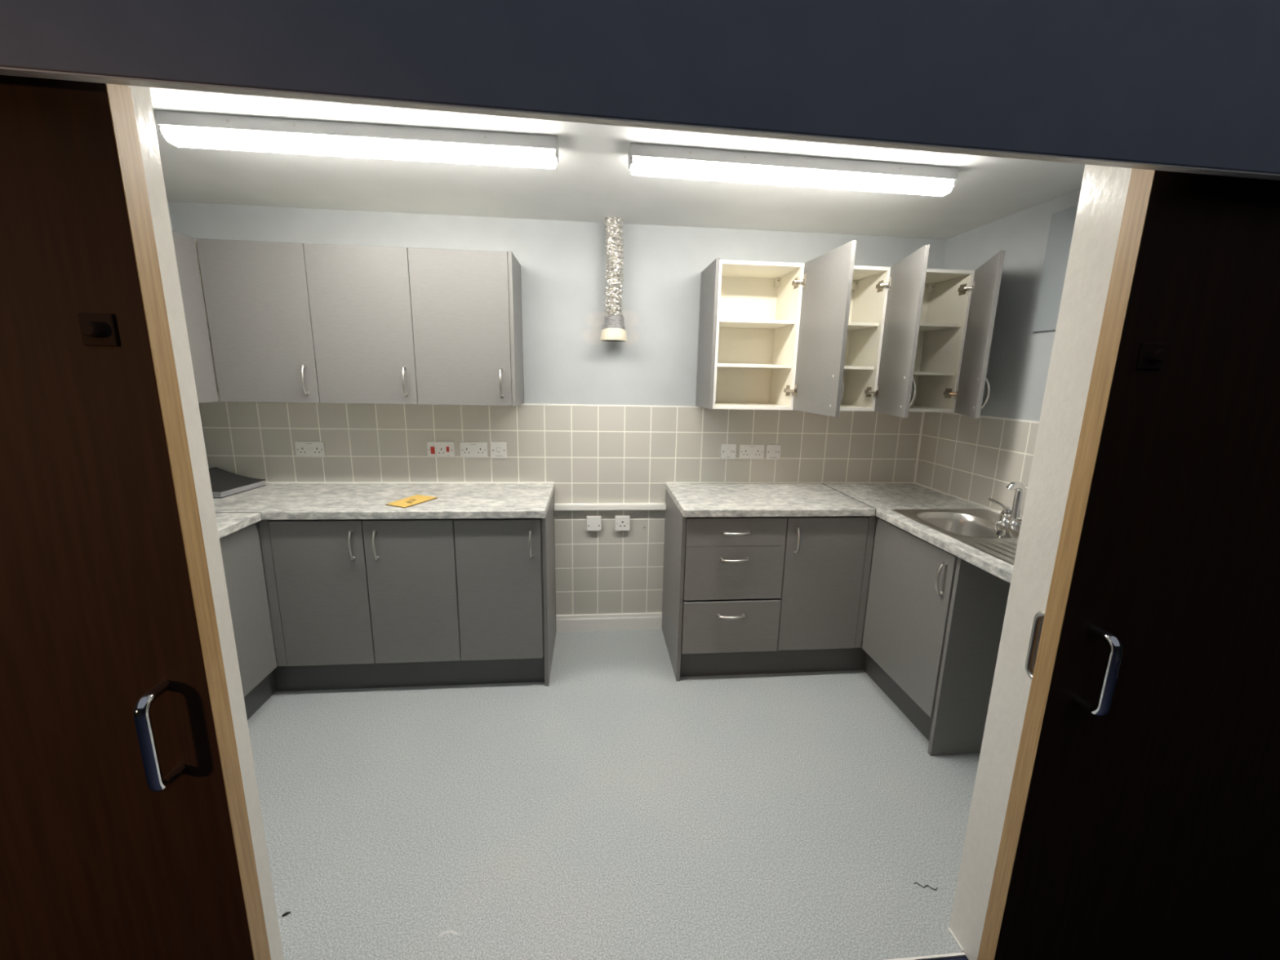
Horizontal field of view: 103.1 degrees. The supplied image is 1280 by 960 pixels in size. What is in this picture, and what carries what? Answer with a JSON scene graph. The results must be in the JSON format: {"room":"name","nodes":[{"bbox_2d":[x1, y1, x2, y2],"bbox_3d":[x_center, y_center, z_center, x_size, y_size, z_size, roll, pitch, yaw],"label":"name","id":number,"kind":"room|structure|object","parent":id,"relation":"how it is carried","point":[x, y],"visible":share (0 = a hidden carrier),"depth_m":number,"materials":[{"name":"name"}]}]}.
{"room":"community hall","nodes":[
{"label":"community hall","id":0,"kind":"room"},
{"bbox_2d":[167,200,208,468],"bbox_3d":[-2.280,-0.033,1.814,0.100,2.323,1.817,0,12,-5],"label":"wall","id":1,"kind":"structure","parent":0,"point":[167,201],"depth_m":2.49,"materials":[{"name":"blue paint"}]},
{"bbox_2d":[171,230,219,403],"bbox_3d":[-2.098,-0.667,2.059,0.306,0.712,1.098,0,12,-5],"label":"upper cabinet","id":2,"kind":"object","parent":1,"relation":"attached to","point":[185,246],"visible":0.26,"depth_m":2.25,"materials":[{"name":"white plastic"}]},
{"bbox_2d":[168,201,946,637],"bbox_3d":[-0.315,-0.225,2.937,4.224,2.323,0.102,0,12,-5],"label":"wall","id":3,"kind":"structure","parent":0,"point":[601,421],"depth_m":2.81,"materials":[{"name":"blue paint"}]},
{"bbox_2d":[195,238,319,403],"bbox_3d":[-1.757,-0.744,2.465,0.444,0.712,0.342,0,12,-5],"label":"upper cabinet","id":4,"kind":"object","parent":3,"relation":"attached to","point":[256,292],"visible":0.94,"depth_m":2.33,"materials":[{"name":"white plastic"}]},
{"bbox_2d":[294,441,325,457],"bbox_3d":[-1.787,-0.166,2.751,0.146,0.086,0.013,0,12,-5],"label":"double socket","id":5,"kind":"object","parent":3,"relation":"attached to","point":[303,449],"visible":1,"depth_m":2.75,"materials":[{"name":"white plastic"}]},
{"bbox_2d":[302,243,417,404],"bbox_3d":[-1.310,-0.744,2.507,0.449,0.712,0.342,0,12,-5],"label":"upper cabinet","id":6,"kind":"object","parent":3,"relation":"attached to","point":[360,302],"visible":0.96,"depth_m":2.37,"materials":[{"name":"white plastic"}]},
{"bbox_2d":[426,441,454,457],"bbox_3d":[-1.103,-0.169,2.815,0.146,0.086,0.015,0,12,-5],"label":"switch","id":7,"kind":"object","parent":3,"relation":"attached to","point":[434,449],"visible":1,"depth_m":2.81,"materials":[{"name":"white plastic"}]},
{"bbox_2d":[430,446,435,453],"bbox_3d":[-1.145,-0.164,2.806,0.022,0.040,0.004,0,12,-5],"label":"rocker switch","id":8,"kind":"object","parent":7,"relation":"attached to","point":[432,448],"depth_m":2.81,"materials":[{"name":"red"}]},
{"bbox_2d":[407,247,524,406],"bbox_3d":[-0.851,-0.743,2.551,0.470,0.716,0.342,0,12,-5],"label":"upper cabinet","id":9,"kind":"object","parent":3,"relation":"attached to","point":[460,299],"depth_m":2.42,"materials":[{"name":"grey laminate"}]},
{"bbox_2d":[459,441,487,457],"bbox_3d":[-0.927,-0.168,2.833,0.146,0.086,0.013,0,12,-5],"label":"double socket","id":10,"kind":"object","parent":3,"relation":"attached to","point":[477,450],"visible":1,"depth_m":2.83,"materials":[{"name":"white plastic"}]},
{"bbox_2d":[490,442,506,457],"bbox_3d":[-0.791,-0.167,2.846,0.088,0.089,0.012,0,12,-5],"label":"plate","id":11,"kind":"object","parent":3,"relation":"attached to","point":[498,450],"visible":1,"depth_m":2.84,"materials":[{"name":"white plastic"}]},
{"bbox_2d":[586,515,600,530],"bbox_3d":[-0.270,0.253,2.974,0.084,0.085,0.030,0,12,-5],"label":"plate","id":12,"kind":"object","parent":3,"relation":"attached to","point":[593,522],"visible":1,"depth_m":2.96,"materials":[{"name":"white plastic"}]},
{"bbox_2d":[555,612,662,631],"bbox_3d":[-0.187,0.874,3.119,0.647,0.104,0.016,0,12,-5],"label":"baseboard","id":13,"kind":"structure","parent":3,"relation":"attached to","point":[629,621],"depth_m":3.11,"materials":[{"name":"white paint"}]},
{"bbox_2d":[554,502,666,511],"bbox_3d":[-0.171,0.157,2.960,0.647,0.038,0.036,0,12,-5],"label":"trunking","id":14,"kind":"object","parent":3,"relation":"attached to","point":[557,506],"visible":1,"depth_m":2.95,"materials":[{"name":"white paint"}]},
{"bbox_2d":[614,515,630,530],"bbox_3d":[-0.104,0.253,2.990,0.086,0.086,0.030,0,12,-5],"label":"socket","id":15,"kind":"object","parent":3,"relation":"attached to","point":[622,522],"visible":1,"depth_m":2.98,"materials":[{"name":"white plastic"}]},
{"bbox_2d":[720,444,736,459],"bbox_3d":[0.517,-0.166,2.970,0.088,0.089,0.014,0,12,-5],"label":"plate","id":16,"kind":"object","parent":3,"relation":"attached to","point":[727,451],"visible":1,"depth_m":2.96,"materials":[{"name":"white plastic"}]},
{"bbox_2d":[680,516,787,653],"bbox_3d":[0.443,0.475,2.771,0.498,0.720,0.589,0,12,-5],"label":"drawer unit","id":17,"kind":"object","parent":3,"relation":"attached to","point":[734,566],"visible":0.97,"depth_m":2.52,"materials":[{"name":"grey"}]},
{"bbox_2d":[738,444,764,458],"bbox_3d":[0.656,-0.166,2.984,0.146,0.086,0.013,0,12,-5],"label":"double socket","id":18,"kind":"object","parent":3,"relation":"attached to","point":[746,451],"visible":1,"depth_m":2.98,"materials":[{"name":"white plastic"}]},
{"bbox_2d":[764,444,781,459],"bbox_3d":[0.786,-0.165,2.996,0.088,0.089,0.014,0,12,-5],"label":"plate","id":19,"kind":"object","parent":3,"relation":"attached to","point":[772,451],"visible":1,"depth_m":2.99,"materials":[{"name":"white plastic"}]},
{"bbox_2d":[695,240,856,417],"bbox_3d":[0.614,-0.699,2.482,0.510,0.716,0.766,0,12,-5],"label":"upper cabinet","id":20,"kind":"object","parent":3,"relation":"attached to","point":[781,334],"depth_m":2.59,"materials":[{"name":"grey laminate"}]},
{"bbox_2d":[716,363,791,368],"bbox_3d":[0.568,-0.612,2.729,0.394,0.016,0.293,0,12,-5],"label":"shelf","id":21,"kind":"object","parent":20,"relation":"attached to","point":[720,366],"depth_m":2.60,"materials":[{"name":"white wood"}]},
{"bbox_2d":[719,318,795,328],"bbox_3d":[0.573,-0.825,2.685,0.394,0.016,0.293,0,12,-5],"label":"shelf","id":22,"kind":"object","parent":20,"relation":"attached to","point":[724,323],"depth_m":2.61,"materials":[{"name":"white wood"}]},
{"bbox_2d":[793,385,797,396],"bbox_3d":[0.790,-0.453,2.585,0.007,0.060,0.027,0,12,-7],"label":"hinge","id":23,"kind":"object","parent":20,"relation":"on","point":[795,387],"depth_m":2.58,"materials":[{"name":"silver metal"}]},
{"bbox_2d":[802,273,806,287],"bbox_3d":[0.801,-0.972,2.478,0.007,0.060,0.027,0,12,-7],"label":"hinge","id":24,"kind":"object","parent":20,"relation":"on","point":[804,275],"depth_m":2.47,"materials":[{"name":"silver metal"}]},
{"bbox_2d":[777,515,869,650],"bbox_3d":[0.899,0.475,2.816,0.416,0.720,0.585,0,12,-5],"label":"base cabinet","id":25,"kind":"object","parent":3,"relation":"attached to","point":[824,561],"visible":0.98,"depth_m":2.56,"materials":[{"name":"grey laminate"}]},
{"bbox_2d":[666,481,876,517],"bbox_3d":[0.656,0.095,2.736,0.958,0.045,0.602,0,12,-5],"label":"countertop","id":26,"kind":"structure","parent":25,"relation":"on","point":[692,499],"depth_m":2.62,"materials":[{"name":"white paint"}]},
{"bbox_2d":[854,515,876,648],"bbox_3d":[1.148,0.526,2.596,0.037,0.720,0.015,0,12,-5],"label":"post","id":27,"kind":"object","parent":25,"relation":"attached to","point":[872,522],"visible":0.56,"depth_m":2.58,"materials":[{"name":"grey laminate"}]},
{"bbox_2d":[840,244,929,417],"bbox_3d":[1.033,-0.700,2.526,0.457,0.712,0.757,0,12,-5],"label":"upper cabinet","id":28,"kind":"object","parent":3,"relation":"attached to","point":[886,305],"visible":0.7,"depth_m":2.54,"materials":[{"name":"grey laminate"}]},
{"bbox_2d":[844,365,874,369],"bbox_3d":[1.003,-0.613,2.770,0.409,0.016,0.293,0,12,-5],"label":"shelf","id":29,"kind":"object","parent":28,"relation":"attached to","point":[846,367],"depth_m":2.64,"materials":[{"name":"white wood"}]},
{"bbox_2d":[847,321,879,330],"bbox_3d":[1.007,-0.827,2.726,0.409,0.016,0.293,0,12,-5],"label":"shelf","id":30,"kind":"object","parent":28,"relation":"attached to","point":[864,326],"depth_m":2.63,"materials":[{"name":"white wood"}]},
{"bbox_2d":[875,386,879,398],"bbox_3d":[1.226,-0.453,2.628,0.007,0.060,0.027,3,12,8],"label":"hinge","id":31,"kind":"object","parent":28,"relation":"on","point":[877,388],"depth_m":2.62,"materials":[{"name":"silver metal"}]},
{"bbox_2d":[887,277,891,290],"bbox_3d":[1.237,-0.972,2.521,0.007,0.060,0.027,3,12,8],"label":"hinge","id":32,"kind":"object","parent":28,"relation":"on","point":[889,279],"depth_m":2.52,"materials":[{"name":"silver metal"}]},
{"bbox_2d":[908,249,1005,417],"bbox_3d":[1.475,-0.702,2.582,0.460,0.712,0.729,0,12,-5],"label":"upper cabinet","id":33,"kind":"object","parent":3,"relation":"attached to","point":[959,307],"visible":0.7,"depth_m":2.66,"materials":[{"name":"grey laminate"}]},
{"bbox_2d":[913,371,954,375],"bbox_3d":[1.447,-0.591,2.817,0.414,0.016,0.293,0,12,-5],"label":"shelf","id":34,"kind":"object","parent":33,"relation":"attached to","point":[916,373],"depth_m":2.69,"materials":[{"name":"white wood"}]},
{"bbox_2d":[919,322,960,331],"bbox_3d":[1.452,-0.834,2.767,0.414,0.016,0.293,0,12,-5],"label":"shelf","id":35,"kind":"object","parent":33,"relation":"attached to","point":[924,326],"depth_m":2.67,"materials":[{"name":"white wood"}]},
{"bbox_2d":[955,387,959,399],"bbox_3d":[1.668,-0.453,2.673,0.007,0.060,0.027,5,12,20],"label":"hinge","id":36,"kind":"object","parent":33,"relation":"on","point":[957,388],"depth_m":2.66,"materials":[{"name":"silver metal"}]},
{"bbox_2d":[970,280,974,293],"bbox_3d":[1.679,-0.972,2.566,0.007,0.060,0.027,5,12,20],"label":"hinge","id":37,"kind":"object","parent":33,"relation":"on","point":[972,282],"depth_m":2.56,"materials":[{"name":"silver metal"}]},
{"bbox_2d":[247,622,980,959],"bbox_3d":[-0.026,1.473,0.651,6.600,0.066,5.300,0,12,-5],"label":"floor","id":38,"kind":"structure","parent":0,"point":[615,808],"depth_m":1.81,"materials":[{"name":"grey plastic"}]},
{"bbox_2d":[219,522,276,697],"bbox_3d":[-1.920,0.647,1.704,0.557,0.720,1.200,0,12,-5],"label":"base cabinet","id":39,"kind":"object","parent":38,"relation":"on","point":[241,550],"visible":0.18,"depth_m":2.19,"materials":[{"name":"grey laminate"}]},
{"bbox_2d":[215,512,261,538],"bbox_3d":[-1.903,0.280,1.607,0.610,0.037,1.196,0,12,-5],"label":"countertop","id":40,"kind":"structure","parent":39,"relation":"on","point":[228,523],"depth_m":2.11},
{"bbox_2d":[244,670,275,719],"bbox_3d":[-1.719,1.074,1.849,0.016,0.164,1.271,0,12,-5],"label":"plinth","id":41,"kind":"object","parent":38,"relation":"on","point":[265,689],"visible":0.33,"depth_m":2.35,"materials":[{"name":"grey laminate"}]},
{"bbox_2d":[268,519,461,666],"bbox_3d":[-1.282,0.473,2.608,0.794,0.720,0.585,0,12,-5],"label":"base cabinet","id":42,"kind":"object","parent":38,"relation":"on","point":[350,591],"visible":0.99,"depth_m":2.36,"materials":[{"name":"grey laminate"}]},
{"bbox_2d":[257,520,287,666],"bbox_3d":[-1.678,0.523,2.328,0.042,0.720,0.018,0,12,-5],"label":"post","id":43,"kind":"object","parent":42,"relation":"attached to","point":[264,528],"visible":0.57,"depth_m":2.32,"materials":[{"name":"grey laminate"}]},
{"bbox_2d":[213,481,554,519],"bbox_3d":[-1.377,0.094,2.542,1.834,0.045,0.603,0,12,-5],"label":"countertop","id":44,"kind":"structure","parent":42,"relation":"on","point":[275,500],"depth_m":2.46,"materials":[{"name":"grey laminate"}]},
{"bbox_2d":[208,466,266,497],"bbox_3d":[-2.134,0.009,2.569,0.264,0.094,0.290,1,12,1],"label":"ring binder","id":45,"kind":"object","parent":44,"relation":"on","point":[224,483],"visible":0.62,"depth_m":2.60,"materials":[{"name":"plastic"}]},
{"bbox_2d":[385,494,437,508],"bbox_3d":[-1.100,0.101,2.445,0.130,0.006,0.216,5,12,19],"label":"booklet","id":46,"kind":"object","parent":44,"relation":"on","point":[415,500],"visible":1,"depth_m":2.43,"materials":[{"name":"yellow paper"}]},
{"bbox_2d":[273,656,544,691],"bbox_3d":[-1.125,0.947,2.522,1.292,0.164,0.016,0,12,-5],"label":"plinth","id":47,"kind":"object","parent":38,"relation":"on","point":[331,677],"visible":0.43,"depth_m":2.52,"materials":[{"name":"grey"}]},
{"bbox_2d":[453,518,544,660],"bbox_3d":[-0.689,0.474,2.665,0.397,0.720,0.585,0,12,-5],"label":"base cabinet","id":48,"kind":"object","parent":38,"relation":"on","point":[499,561],"visible":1,"depth_m":2.41,"materials":[{"name":"grey laminate"}]},
{"bbox_2d":[541,490,555,686],"bbox_3d":[-0.486,0.547,2.740,0.019,0.886,0.566,0,12,-5],"label":"end panel","id":49,"kind":"object","parent":38,"relation":"on","point":[548,523],"visible":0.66,"depth_m":2.57,"materials":[{"name":"grey laminate"}]},
{"bbox_2d":[662,490,686,681],"bbox_3d":[0.179,0.547,2.803,0.019,0.886,0.566,0,12,-5],"label":"end panel","id":50,"kind":"object","parent":38,"relation":"on","point":[675,522],"visible":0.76,"depth_m":2.69,"materials":[{"name":"grey laminate"}]},
{"bbox_2d":[680,640,865,676],"bbox_3d":[0.707,0.948,2.697,1.013,0.164,0.016,0,12,-5],"label":"plinth","id":51,"kind":"object","parent":38,"relation":"on","point":[777,661],"visible":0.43,"depth_m":2.69,"materials":[{"name":"grey laminate"}]},
{"bbox_2d":[863,652,933,741],"bbox_3d":[1.249,1.011,2.447,0.016,0.164,0.629,0,12,-5],"label":"plinth","id":52,"kind":"object","parent":38,"relation":"on","point":[916,715],"visible":0.43,"depth_m":2.44,"materials":[{"name":"grey laminate"}]},
{"bbox_2d":[885,952,965,959],"bbox_3d":[0.003,1.327,1.318,1.787,0.052,0.006,0,12,-5],"label":"trim","id":53,"kind":"structure","parent":38,"relation":"attached to","point":[957,954],"depth_m":1.39,"materials":[{"name":"white paint"}]},
{"bbox_2d":[914,882,937,889],"bbox_3d":[0.890,1.264,1.580,0.067,0.002,0.012,4,12,15],"label":"thread","id":54,"kind":"object","parent":38,"relation":"on","point":[914,882],"visible":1,"depth_m":1.58,"materials":[{"name":"black fabric"}]},
{"bbox_2d":[927,557,1010,755],"bbox_3d":[1.505,0.724,2.079,0.558,0.886,0.019,0,12,-5],"label":"end panel","id":55,"kind":"object","parent":38,"relation":"on","point":[979,599],"visible":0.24,"depth_m":2.06,"materials":[{"name":"grey laminate"}]},
{"bbox_2d":[149,87,1084,239],"bbox_3d":[-0.202,-1.205,1.754,4.224,0.080,2.030,0,12,-5],"label":"ceiling","id":56,"kind":"structure","parent":0,"point":[592,180],"depth_m":2.14,"materials":[{"name":"paint"}]},
{"bbox_2d":[154,110,559,168],"bbox_3d":[-0.903,-1.125,1.692,1.246,0.080,0.080,0,12,-5],"label":"lamp","id":57,"kind":"object","parent":56,"relation":"attached to","point":[180,129],"visible":1,"depth_m":1.66,"materials":[{"name":"grey plastic"}]},
{"bbox_2d":[600,217,626,342],"bbox_3d":[-0.135,-1.038,2.650,0.147,0.605,0.147,0,12,-5],"label":"flexible duct","id":58,"kind":"object","parent":56,"relation":"hanging from","point":[613,330],"visible":1,"depth_m":2.63,"materials":[{"name":"silver metal"}]},
{"bbox_2d":[628,142,959,195],"bbox_3d":[0.574,-1.130,1.866,1.232,0.080,0.080,0,12,-7],"label":"lamp","id":59,"kind":"object","parent":56,"relation":"attached to","point":[647,160],"visible":1,"depth_m":1.83,"materials":[{"name":"grey plastic"}]},
{"bbox_2d":[0,0,1279,180],"bbox_3d":[-0.027,-0.928,0.682,5.400,0.876,0.019,0,12,-5],"label":"wall","id":60,"kind":"structure","parent":0,"point":[1176,86],"depth_m":0.76,"materials":[{"name":"blue paint"}]},
{"bbox_2d":[913,188,1080,511],"bbox_3d":[1.822,-0.030,2.205,0.107,2.323,1.817,0,12,-5],"label":"wall","id":61,"kind":"structure","parent":0,"point":[975,460],"depth_m":2.45,"materials":[{"name":"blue paint"}]},
{"bbox_2d":[862,517,957,717],"bbox_3d":[1.448,0.584,2.340,0.582,0.720,0.556,0,12,-5],"label":"base cabinet","id":62,"kind":"object","parent":61,"relation":"attached to","point":[911,582],"visible":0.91,"depth_m":2.26,"materials":[{"name":"grey laminate"}]},
{"bbox_2d":[822,481,1013,582],"bbox_3d":[1.477,0.217,2.225,0.589,0.045,1.800,0,12,-5],"label":"countertop","id":63,"kind":"structure","parent":62,"relation":"on","point":[884,496],"depth_m":2.57,"materials":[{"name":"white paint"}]},
{"bbox_2d":[890,508,1020,565],"bbox_3d":[1.507,0.321,2.033,0.488,0.166,0.978,0,12,-5],"label":"sink","id":64,"kind":"object","parent":63,"relation":"in","point":[974,527],"visible":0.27,"depth_m":2.33,"materials":[{"name":"metal"}]},
{"bbox_2d":[994,521,1004,537],"bbox_3d":[1.581,0.217,2.238,0.035,0.051,0.110,8,13,28],"label":"plug","id":65,"kind":"object","parent":64,"relation":"in","point":[999,533],"visible":1,"depth_m":2.21,"materials":[{"name":"silver metal"}]},
{"bbox_2d":[988,481,1026,525],"bbox_3d":[1.646,0.110,2.188,0.096,0.194,0.377,0,12,-5],"label":"mixer tap","id":66,"kind":"object","parent":63,"relation":"on","point":[1012,516],"visible":0.75,"depth_m":2.22,"materials":[{"name":"silver metal"}]},
{"bbox_2d":[1031,204,1077,332],"bbox_3d":[1.801,-0.845,1.943,0.012,0.491,0.601,0,12,-5],"label":"access panel","id":67,"kind":"object","parent":61,"relation":"attached to","point":[1062,222],"visible":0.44,"depth_m":2.17,"materials":[{"name":"grey"}]},
{"bbox_3d":[-0.137,0.165,1.066,4.224,2.323,0.120,0,12,-5],"label":"wall","id":68,"kind":"structure","parent":0,"visible":0},
{"bbox_2d":[0,75,271,959],"bbox_3d":[-1.330,0.364,0.868,1.082,1.943,0.110,0,12,-5],"label":"door","id":69,"kind":"structure","parent":68,"relation":"in","point":[125,832],"depth_m":0.88,"materials":[{"name":"brown wood"}]},
{"bbox_2d":[125,84,284,959],"bbox_3d":[-0.880,0.315,1.027,0.025,2.015,0.121,0,12,-5],"label":"trim","id":70,"kind":"structure","parent":68,"relation":"attached to","point":[141,95],"depth_m":1.00,"materials":[{"name":"white paint"}]},
{"bbox_2d":[947,164,1132,959],"bbox_3d":[0.924,0.328,1.201,0.029,1.991,0.122,0,12,-5],"label":"trim","id":71,"kind":"structure","parent":68,"relation":"attached to","point":[1104,189],"depth_m":1.16,"materials":[{"name":"white paint"}]},
{"bbox_2d":[977,168,1279,959],"bbox_3d":[1.444,0.361,1.152,1.102,1.943,0.150,0,12,-5],"label":"door","id":72,"kind":"structure","parent":68,"relation":"in","point":[1142,820],"depth_m":1.11,"materials":[{"name":"brown wood"}]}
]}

